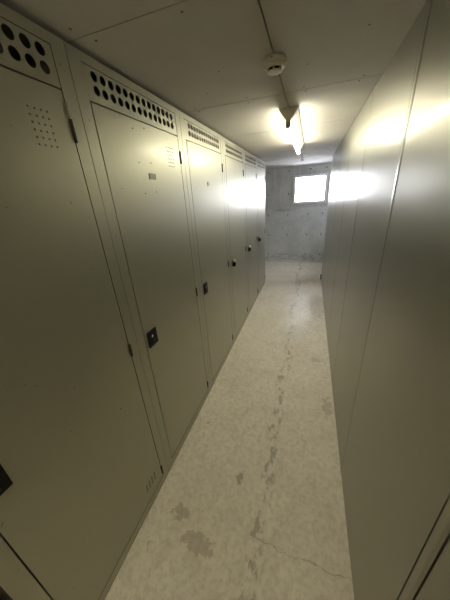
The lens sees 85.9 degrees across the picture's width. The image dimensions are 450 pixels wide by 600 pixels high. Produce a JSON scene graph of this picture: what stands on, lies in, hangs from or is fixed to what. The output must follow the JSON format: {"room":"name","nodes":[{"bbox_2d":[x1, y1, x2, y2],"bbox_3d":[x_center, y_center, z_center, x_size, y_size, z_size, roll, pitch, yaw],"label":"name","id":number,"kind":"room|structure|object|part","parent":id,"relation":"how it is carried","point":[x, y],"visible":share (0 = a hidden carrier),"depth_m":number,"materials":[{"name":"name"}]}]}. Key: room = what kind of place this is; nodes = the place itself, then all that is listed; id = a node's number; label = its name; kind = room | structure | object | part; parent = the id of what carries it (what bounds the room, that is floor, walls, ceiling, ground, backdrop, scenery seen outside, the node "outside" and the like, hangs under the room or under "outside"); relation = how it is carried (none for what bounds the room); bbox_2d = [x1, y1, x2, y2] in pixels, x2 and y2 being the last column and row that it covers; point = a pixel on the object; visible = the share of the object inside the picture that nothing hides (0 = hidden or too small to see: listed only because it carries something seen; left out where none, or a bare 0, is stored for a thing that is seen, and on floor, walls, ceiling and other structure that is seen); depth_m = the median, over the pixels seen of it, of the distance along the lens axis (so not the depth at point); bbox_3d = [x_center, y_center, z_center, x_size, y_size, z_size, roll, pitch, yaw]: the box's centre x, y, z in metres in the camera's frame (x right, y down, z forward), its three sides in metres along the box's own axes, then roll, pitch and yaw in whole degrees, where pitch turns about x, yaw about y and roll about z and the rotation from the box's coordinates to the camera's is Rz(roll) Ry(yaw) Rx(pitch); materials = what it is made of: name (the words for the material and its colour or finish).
{"room":"basement storage corridor","nodes":[
{"label":"basement storage corridor","id":0,"kind":"room"},
{"bbox_2d":[0,0,426,168],"bbox_3d":[0.815,-1.261,1.515,2.960,0.101,7.320,4,24,18],"label":"ceiling","id":1,"kind":"structure","parent":0,"point":[202,58],"depth_m":0.85,"materials":[{"name":"grey paint"}]},
{"bbox_2d":[263,53,286,75],"bbox_3d":[0.186,-0.880,0.910,0.088,0.040,0.090,4,24,18],"label":"smoke detector","id":2,"kind":"object","parent":1,"relation":"attached to","point":[273,64],"visible":1,"depth_m":0.89,"materials":[{"name":"beige plastic"}]},
{"bbox_2d":[279,106,303,154],"bbox_3d":[0.579,-1.341,2.002,0.110,0.104,1.282,4,24,18],"label":"ceiling lamp","id":3,"kind":"object","parent":1,"relation":"attached to","point":[290,115],"visible":1,"depth_m":1.61,"materials":[{"name":"white plastic"}]},
{"bbox_2d":[105,262,353,599],"bbox_3d":[0.949,0.635,2.328,2.960,0.120,7.320,4,24,18],"label":"floor","id":4,"kind":"structure","parent":0,"point":[250,506],"depth_m":1.36,"materials":[{"name":"concrete"}]},
{"bbox_2d":[0,2,168,599],"bbox_3d":[-0.734,0.265,0.854,0.512,1.938,0.673,4,24,18],"label":"locker","id":5,"kind":"object","parent":4,"relation":"on","point":[83,465],"visible":1,"depth_m":0.73,"materials":[{"name":"metal"}]},
{"bbox_3d":[-0.572,0.459,0.591,0.008,0.082,0.070,4,24,18],"label":"lock plate","id":6,"kind":"part","parent":5,"relation":"part of","materials":[{"name":"black plastic"}]},
{"bbox_2d":[63,40,210,470],"bbox_3d":[-0.522,-0.004,1.446,0.512,1.938,0.690,4,24,18],"label":"locker","id":7,"kind":"object","parent":4,"relation":"on","point":[134,137],"visible":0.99,"depth_m":1.16,"materials":[{"name":"metal"}]},
{"bbox_3d":[-0.297,0.043,1.387,0.019,1.749,0.584,4,24,18],"label":"door","id":8,"kind":"part","parent":7,"relation":"part of","materials":[{"name":"paint"}]},
{"bbox_3d":[-0.356,0.185,1.195,0.008,0.082,0.070,4,24,18],"label":"lock plate","id":9,"kind":"part","parent":7,"relation":"part of","materials":[{"name":"black plastic"}]},
{"bbox_2d":[179,110,233,387],"bbox_3d":[-0.303,-0.281,2.057,0.512,1.938,0.719,4,24,18],"label":"locker","id":10,"kind":"object","parent":4,"relation":"on","point":[202,146],"visible":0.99,"depth_m":1.84,"materials":[{"name":"metal"}]},
{"bbox_3d":[-0.141,-0.087,1.794,0.008,0.082,0.060,4,24,18],"label":"lock plate","id":11,"kind":"part","parent":10,"relation":"part of","materials":[{"name":"black plastic"}]},
{"bbox_2d":[222,136,247,342],"bbox_3d":[-0.074,-0.559,2.666,0.533,1.938,0.690,4,24,18],"label":"locker","id":12,"kind":"object","parent":4,"relation":"on","point":[233,155],"visible":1,"depth_m":2.49,"materials":[{"name":"metal"}]},
{"bbox_2d":[243,149,257,314],"bbox_3d":[0.139,-0.829,3.262,0.533,1.938,0.683,4,24,18],"label":"locker","id":13,"kind":"object","parent":4,"relation":"on","point":[250,162],"visible":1,"depth_m":3.11,"materials":[{"name":"metal"}]},
{"bbox_2d":[256,157,264,294],"bbox_3d":[0.352,-1.098,3.854,0.533,1.938,0.682,4,24,18],"label":"locker","id":14,"kind":"object","parent":4,"relation":"on","point":[260,163],"visible":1,"depth_m":3.70,"materials":[{"name":"metal"}]},
{"bbox_2d":[320,149,336,291],"bbox_3d":[1.593,-1.139,3.721,0.057,1.955,0.724,4,24,18],"label":"metal panel","id":15,"kind":"object","parent":4,"relation":"on","point":[334,154],"visible":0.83,"depth_m":3.64,"materials":[{"name":"beige metal"}]},
{"bbox_2d":[322,140,342,311],"bbox_3d":[1.375,-0.859,3.105,0.041,1.955,0.693,4,24,18],"label":"metal panel","id":16,"kind":"object","parent":4,"relation":"on","point":[339,149],"visible":0.65,"depth_m":3.02,"materials":[{"name":"beige metal"}]},
{"bbox_2d":[324,121,353,339],"bbox_3d":[1.159,-0.586,2.504,0.041,1.955,0.693,4,24,18],"label":"metal panel","id":17,"kind":"object","parent":4,"relation":"on","point":[347,138],"visible":0.68,"depth_m":2.40,"materials":[{"name":"beige metal"}]},
{"bbox_2d":[327,88,373,384],"bbox_3d":[0.944,-0.313,1.902,0.041,1.955,0.693,4,24,18],"label":"metal panel","id":18,"kind":"object","parent":4,"relation":"on","point":[361,122],"visible":0.73,"depth_m":1.76,"materials":[{"name":"beige metal"}]},
{"bbox_2d":[332,0,431,469],"bbox_3d":[0.728,-0.040,1.301,0.041,1.955,0.693,4,24,18],"label":"metal panel","id":19,"kind":"object","parent":4,"relation":"on","point":[393,95],"visible":0.77,"depth_m":1.07,"materials":[{"name":"beige metal"}]},
{"bbox_2d":[341,0,449,599],"bbox_3d":[0.513,0.234,0.699,0.041,1.955,0.693,4,24,18],"label":"metal panel","id":20,"kind":"object","parent":4,"relation":"on","point":[395,472],"visible":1,"depth_m":0.62,"materials":[{"name":"beige metal"}]},
{"bbox_2d":[415,539,449,599],"bbox_3d":[0.297,0.507,0.098,0.041,1.955,0.693,4,24,18],"label":"metal panel","id":21,"kind":"object","parent":4,"relation":"on","point":[436,586],"visible":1,"depth_m":0.44,"materials":[{"name":"beige metal"}]},
{"bbox_2d":[265,163,331,260],"bbox_3d":[2.044,-1.782,5.167,2.960,2.178,0.226,4,24,18],"label":"wall","id":22,"kind":"structure","parent":0,"point":[292,231],"depth_m":5.26,"materials":[{"name":"concrete"}]},
{"bbox_2d":[265,260,322,261],"bbox_3d":[2.075,-0.869,5.453,2.960,0.035,0.030,4,24,18],"label":"baseboard","id":23,"kind":"structure","parent":22,"relation":"attached to","point":[265,260],"depth_m":5.62,"materials":[{"name":"concrete"}]},
{"bbox_2d":[293,173,327,203],"bbox_3d":[1.744,-2.278,4.968,0.652,0.540,0.066,4,24,18],"label":"window","id":24,"kind":"structure","parent":22,"relation":"in","point":[319,174],"depth_m":4.94,"materials":[{"name":"white"}]}
]}

